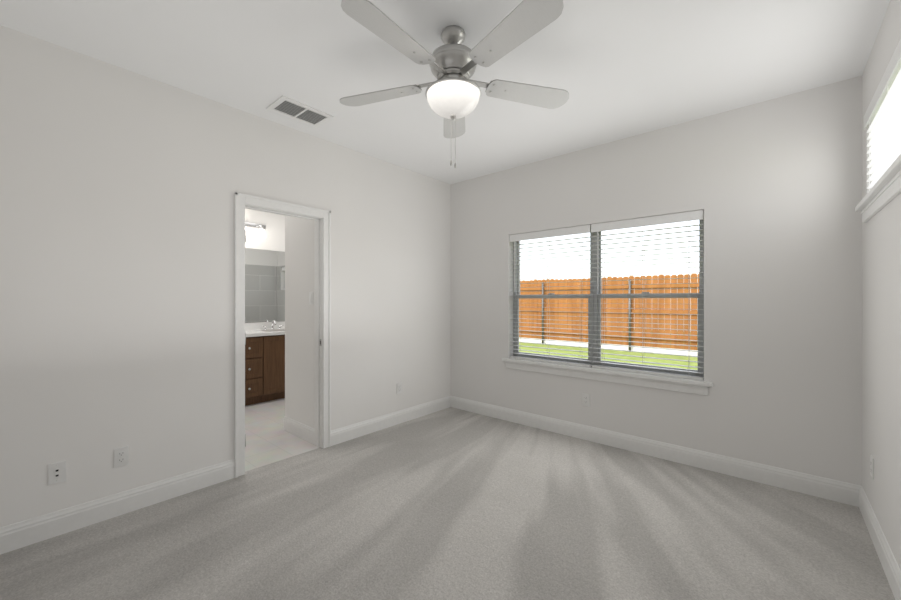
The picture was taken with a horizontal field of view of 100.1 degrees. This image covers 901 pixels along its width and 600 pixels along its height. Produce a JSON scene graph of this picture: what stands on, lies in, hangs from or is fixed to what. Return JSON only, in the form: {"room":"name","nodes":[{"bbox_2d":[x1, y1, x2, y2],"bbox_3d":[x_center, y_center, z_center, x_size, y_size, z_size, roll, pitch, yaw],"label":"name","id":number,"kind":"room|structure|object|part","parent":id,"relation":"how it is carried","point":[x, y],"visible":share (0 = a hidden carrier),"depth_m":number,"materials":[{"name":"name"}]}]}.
{"room":"empty bedroom","nodes":[
{"label":"empty bedroom","id":0,"kind":"room"},
{"bbox_2d":[0,25,450,526],"bbox_3d":[-1.380,-0.056,3.154,0.120,2.740,4.080,0,0,41],"label":"wall","id":1,"kind":"structure","parent":0,"point":[119,187],"depth_m":2.44,"materials":[{"name":"paint"}]},
{"bbox_2d":[48,460,65,484],"bbox_3d":[-2.198,0.966,2.109,0.008,0.115,0.070,0,0,41],"label":"outlet","id":2,"kind":"object","parent":1,"relation":"attached to","point":[57,472],"visible":1,"depth_m":2.11,"materials":[{"name":"white plastic"}]},
{"bbox_2d":[0,459,234,554],"bbox_3d":[-2.120,1.247,2.195,0.016,0.134,1.600,0,0,41],"label":"baseboard","id":3,"kind":"structure","parent":1,"relation":"attached to","point":[18,535],"depth_m":2.26,"materials":[{"name":"white wood"}]},
{"bbox_2d":[114,446,128,467],"bbox_3d":[-2.020,0.962,2.316,0.007,0.115,0.070,0,0,41],"label":"electrical outlet","id":4,"kind":"object","parent":1,"relation":"attached to","point":[121,456],"visible":1,"depth_m":2.31,"materials":[{"name":"white plastic"}]},
{"bbox_2d":[234,192,330,477],"bbox_3d":[-1.393,0.259,3.139,0.168,2.110,0.790,0,0,41],"label":"door frame","id":5,"kind":"structure","parent":1,"relation":"attached to","point":[321,218],"depth_m":3.28,"materials":[{"name":"white wood"}]},
{"bbox_2d":[331,396,451,445],"bbox_3d":[-0.550,1.247,4.010,0.016,0.134,1.640,0,0,41],"label":"baseboard","id":6,"kind":"structure","parent":1,"relation":"attached to","point":[356,430],"depth_m":3.88,"materials":[{"name":"white wood"}]},
{"bbox_2d":[397,382,401,393],"bbox_3d":[-0.545,0.939,4.021,0.007,0.115,0.070,0,0,41],"label":"electrical outlet","id":7,"kind":"object","parent":1,"relation":"attached to","point":[399,388],"visible":1,"depth_m":4.02,"materials":[{"name":"white plastic"}]},
{"bbox_2d":[245,209,284,322],"bbox_3d":[-2.930,-0.056,5.077,0.160,2.740,3.200,0,0,41],"label":"wall","id":8,"kind":"structure","parent":0,"point":[274,230],"depth_m":5.33,"materials":[{"name":"paint"}]},
{"bbox_2d":[245,222,265,237],"bbox_3d":[-2.849,-0.970,4.928,0.153,0.223,0.900,0,0,41],"label":"sconce","id":9,"kind":"object","parent":8,"relation":"attached to","point":[261,233],"visible":0.17,"depth_m":5.16,"materials":[{"name":"white glass"}]},
{"bbox_2d":[245,320,284,331],"bbox_3d":[-2.879,0.364,4.994,0.018,0.100,2.020,0,0,41],"label":"backsplash","id":10,"kind":"structure","parent":8,"relation":"attached to","point":[248,327],"depth_m":5.28,"materials":[{"name":"white stone"}]},
{"bbox_2d":[245,248,284,322],"bbox_3d":[-2.885,-0.199,4.998,0.006,1.014,2.000,0,0,41],"label":"vanity mirror","id":11,"kind":"object","parent":8,"relation":"attached to","point":[264,285],"depth_m":5.31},
{"bbox_2d":[245,398,319,471],"bbox_3d":[-1.964,1.354,4.374,2.540,0.080,3.400,0,0,41],"label":"floor","id":12,"kind":"structure","parent":0,"point":[269,440],"depth_m":3.58,"materials":[{"name":"beige tile"}]},
{"bbox_2d":[245,332,284,405],"bbox_3d":[-2.668,0.883,4.811,0.576,0.862,2.000,0,0,41],"label":"bathroom vanity","id":13,"kind":"object","parent":12,"relation":"on","point":[265,362],"depth_m":4.79,"materials":[{"name":"brown wood"}]},
{"bbox_2d":[245,328,284,335],"bbox_3d":[-2.674,0.434,4.816,0.562,0.040,2.020,0,0,41],"label":"countertop","id":14,"kind":"structure","parent":13,"relation":"on","point":[256,331],"depth_m":4.96,"materials":[{"name":"white stone"}]},
{"bbox_2d":[261,320,283,329],"bbox_3d":[-2.478,0.349,5.295,0.130,0.130,0.313,0,0,41],"label":"faucet","id":15,"kind":"object","parent":14,"relation":"on","point":[273,325],"depth_m":5.35,"materials":[{"name":"silver metal"}]},
{"bbox_2d":[285,215,313,427],"bbox_3d":[-1.411,-0.056,3.684,0.620,2.740,0.120,0,0,41],"label":"wall","id":16,"kind":"structure","parent":0,"point":[299,322],"depth_m":3.65,"materials":[{"name":"paint"}]},
{"bbox_2d":[283,416,314,444],"bbox_3d":[-1.462,1.247,3.638,0.635,0.134,0.016,0,0,41],"label":"baseboard","id":17,"kind":"structure","parent":16,"relation":"attached to","point":[300,430],"depth_m":3.59,"materials":[{"name":"white wood"}]},
{"bbox_2d":[309,292,313,304],"bbox_3d":[-1.291,-0.016,3.492,0.070,0.115,0.013,0,0,41],"label":"light switch","id":18,"kind":"object","parent":16,"relation":"attached to","point":[311,297],"visible":1,"depth_m":3.48,"materials":[{"name":"white plastic"}]},
{"bbox_2d":[0,0,889,183],"bbox_3d":[-0.924,-1.506,2.760,6.225,0.160,4.480,0,0,41],"label":"ceiling","id":19,"kind":"structure","parent":0,"point":[619,69],"depth_m":2.23,"materials":[{"name":"paint"}]},
{"bbox_2d":[266,95,333,127],"bbox_3d":[-1.137,-1.419,2.865,0.265,0.012,0.400,0,0,41],"label":"ceiling vent","id":20,"kind":"object","parent":19,"relation":"in","point":[283,105],"visible":1,"depth_m":2.85,"materials":[{"name":"white metal"}]},
{"bbox_2d":[339,0,568,167],"bbox_3d":[-0.007,-1.093,1.977,1.337,0.666,1.302,0,0,41],"label":"ceiling fan","id":21,"kind":"object","parent":19,"relation":"hanging from","point":[453,93],"visible":1,"depth_m":1.91,"materials":[{"name":"silver metal"}]},
{"bbox_3d":[0.015,-1.043,2.021,0.284,0.112,0.284,0,0,41],"label":"lamp shade","id":22,"kind":"part","parent":21,"relation":"part of","materials":[{"name":"white glass"}]},
{"bbox_3d":[0.015,-1.193,2.021,0.298,0.466,0.298,0,0,41],"label":"motor","id":23,"kind":"part","parent":21,"relation":"part of","materials":[{"name":"silver metal"}]},
{"bbox_2d":[0,407,894,599],"bbox_3d":[0.036,1.354,1.929,3.685,0.080,4.480,0,0,41],"label":"floor","id":24,"kind":"structure","parent":0,"point":[450,503],"depth_m":2.12,"materials":[{"name":"grey carpet"}]},
{"bbox_2d":[451,76,861,485],"bbox_3d":[0.476,-0.056,4.379,6.225,2.740,0.200,0,0,41],"label":"wall","id":25,"kind":"structure","parent":0,"point":[772,189],"depth_m":2.82,"materials":[{"name":"white paint"}]},
{"bbox_2d":[582,393,589,406],"bbox_3d":[1.274,0.939,3.551,0.070,0.115,0.007,0,0,41],"label":"electrical outlet","id":26,"kind":"object","parent":25,"relation":"attached to","point":[585,399],"visible":1,"depth_m":3.55,"materials":[{"name":"white plastic"}]},
{"bbox_2d":[502,358,712,395],"bbox_3d":[1.321,0.686,3.548,1.900,0.105,0.140,0,0,41],"label":"sill","id":27,"kind":"structure","parent":25,"relation":"attached to","point":[693,386],"depth_m":3.35,"materials":[{"name":"white wood"}]},
{"bbox_2d":[513,218,703,376],"bbox_3d":[1.392,-0.037,3.630,1.776,1.343,0.075,0,0,41],"label":"window","id":28,"kind":"structure","parent":25,"relation":"in","point":[591,307],"depth_m":3.59,"materials":[{"name":"glass"},{"name":"dark gray metal"}]},
{"bbox_2d":[510,210,703,379],"bbox_3d":[1.334,-0.038,3.563,1.768,1.340,0.065,0,0,41],"label":"window blinds","id":29,"kind":"object","parent":28,"relation":"attached to","point":[659,219],"visible":0.96,"depth_m":3.42,"materials":[{"name":"white plastic"}]},
{"bbox_2d":[452,396,855,505],"bbox_3d":[1.288,1.247,3.533,3.420,0.134,0.016,0,0,41],"label":"baseboard","id":30,"kind":"structure","parent":25,"relation":"attached to","point":[826,488],"depth_m":3.02,"materials":[{"name":"white wood"}]},
{"bbox_2d":[862,0,900,569],"bbox_3d":[1.354,-0.056,0.789,0.200,2.740,4.080,0,0,41],"label":"wall","id":31,"kind":"structure","parent":0,"point":[881,336],"depth_m":1.93,"materials":[{"name":"white paint"}]},
{"bbox_2d":[870,455,873,478],"bbox_3d":[2.372,0.939,2.125,0.007,0.115,0.070,0,0,41],"label":"electrical outlet","id":32,"kind":"object","parent":31,"relation":"attached to","point":[871,466],"visible":1,"depth_m":2.11,"materials":[{"name":"white plastic"}]},
{"bbox_2d":[855,154,900,222],"bbox_3d":[2.128,-0.518,1.799,0.140,0.105,1.260,0,0,41],"label":"sill","id":33,"kind":"structure","parent":31,"relation":"attached to","point":[885,190],"depth_m":1.81,"materials":[{"name":"white wood"}]},
{"bbox_2d":[856,485,900,599],"bbox_3d":[1.273,1.247,0.860,0.016,0.134,4.080,0,0,41],"label":"baseboard","id":34,"kind":"structure","parent":31,"relation":"attached to","point":[892,571],"depth_m":1.90,"materials":[{"name":"white wood"}]},
{"label":"outside","id":35,"kind":"structure","parent":0,"visible":0},
{"bbox_2d":[519,332,697,369],"bbox_3d":[4.282,1.514,3.493,40.000,0.200,28.000,0,0,41],"label":"ground","id":36,"kind":"structure","parent":35,"point":[621,353],"depth_m":9.62,"materials":[{"name":"green plant"}]},
{"bbox_2d":[519,273,698,355],"bbox_3d":[5.718,0.373,9.675,24.084,2.082,0.130,0,0,41],"label":"fence","id":37,"kind":"object","parent":36,"relation":"on","point":[531,309],"depth_m":10.55,"materials":[{"name":"brown wood"}]},
{"bbox_3d":[2.216,-0.838,1.736,0.075,0.533,1.176,0,0,41],"label":"window","id":38,"kind":"structure","parent":0,"visible":0},
{"bbox_2d":[864,39,900,190],"bbox_3d":[2.130,-0.793,1.811,0.065,0.620,1.168,0,0,41],"label":"window blinds","id":39,"kind":"object","parent":38,"relation":"attached to","point":[882,116],"visible":0.75,"depth_m":1.89,"materials":[{"name":"white plastic"}]}
]}

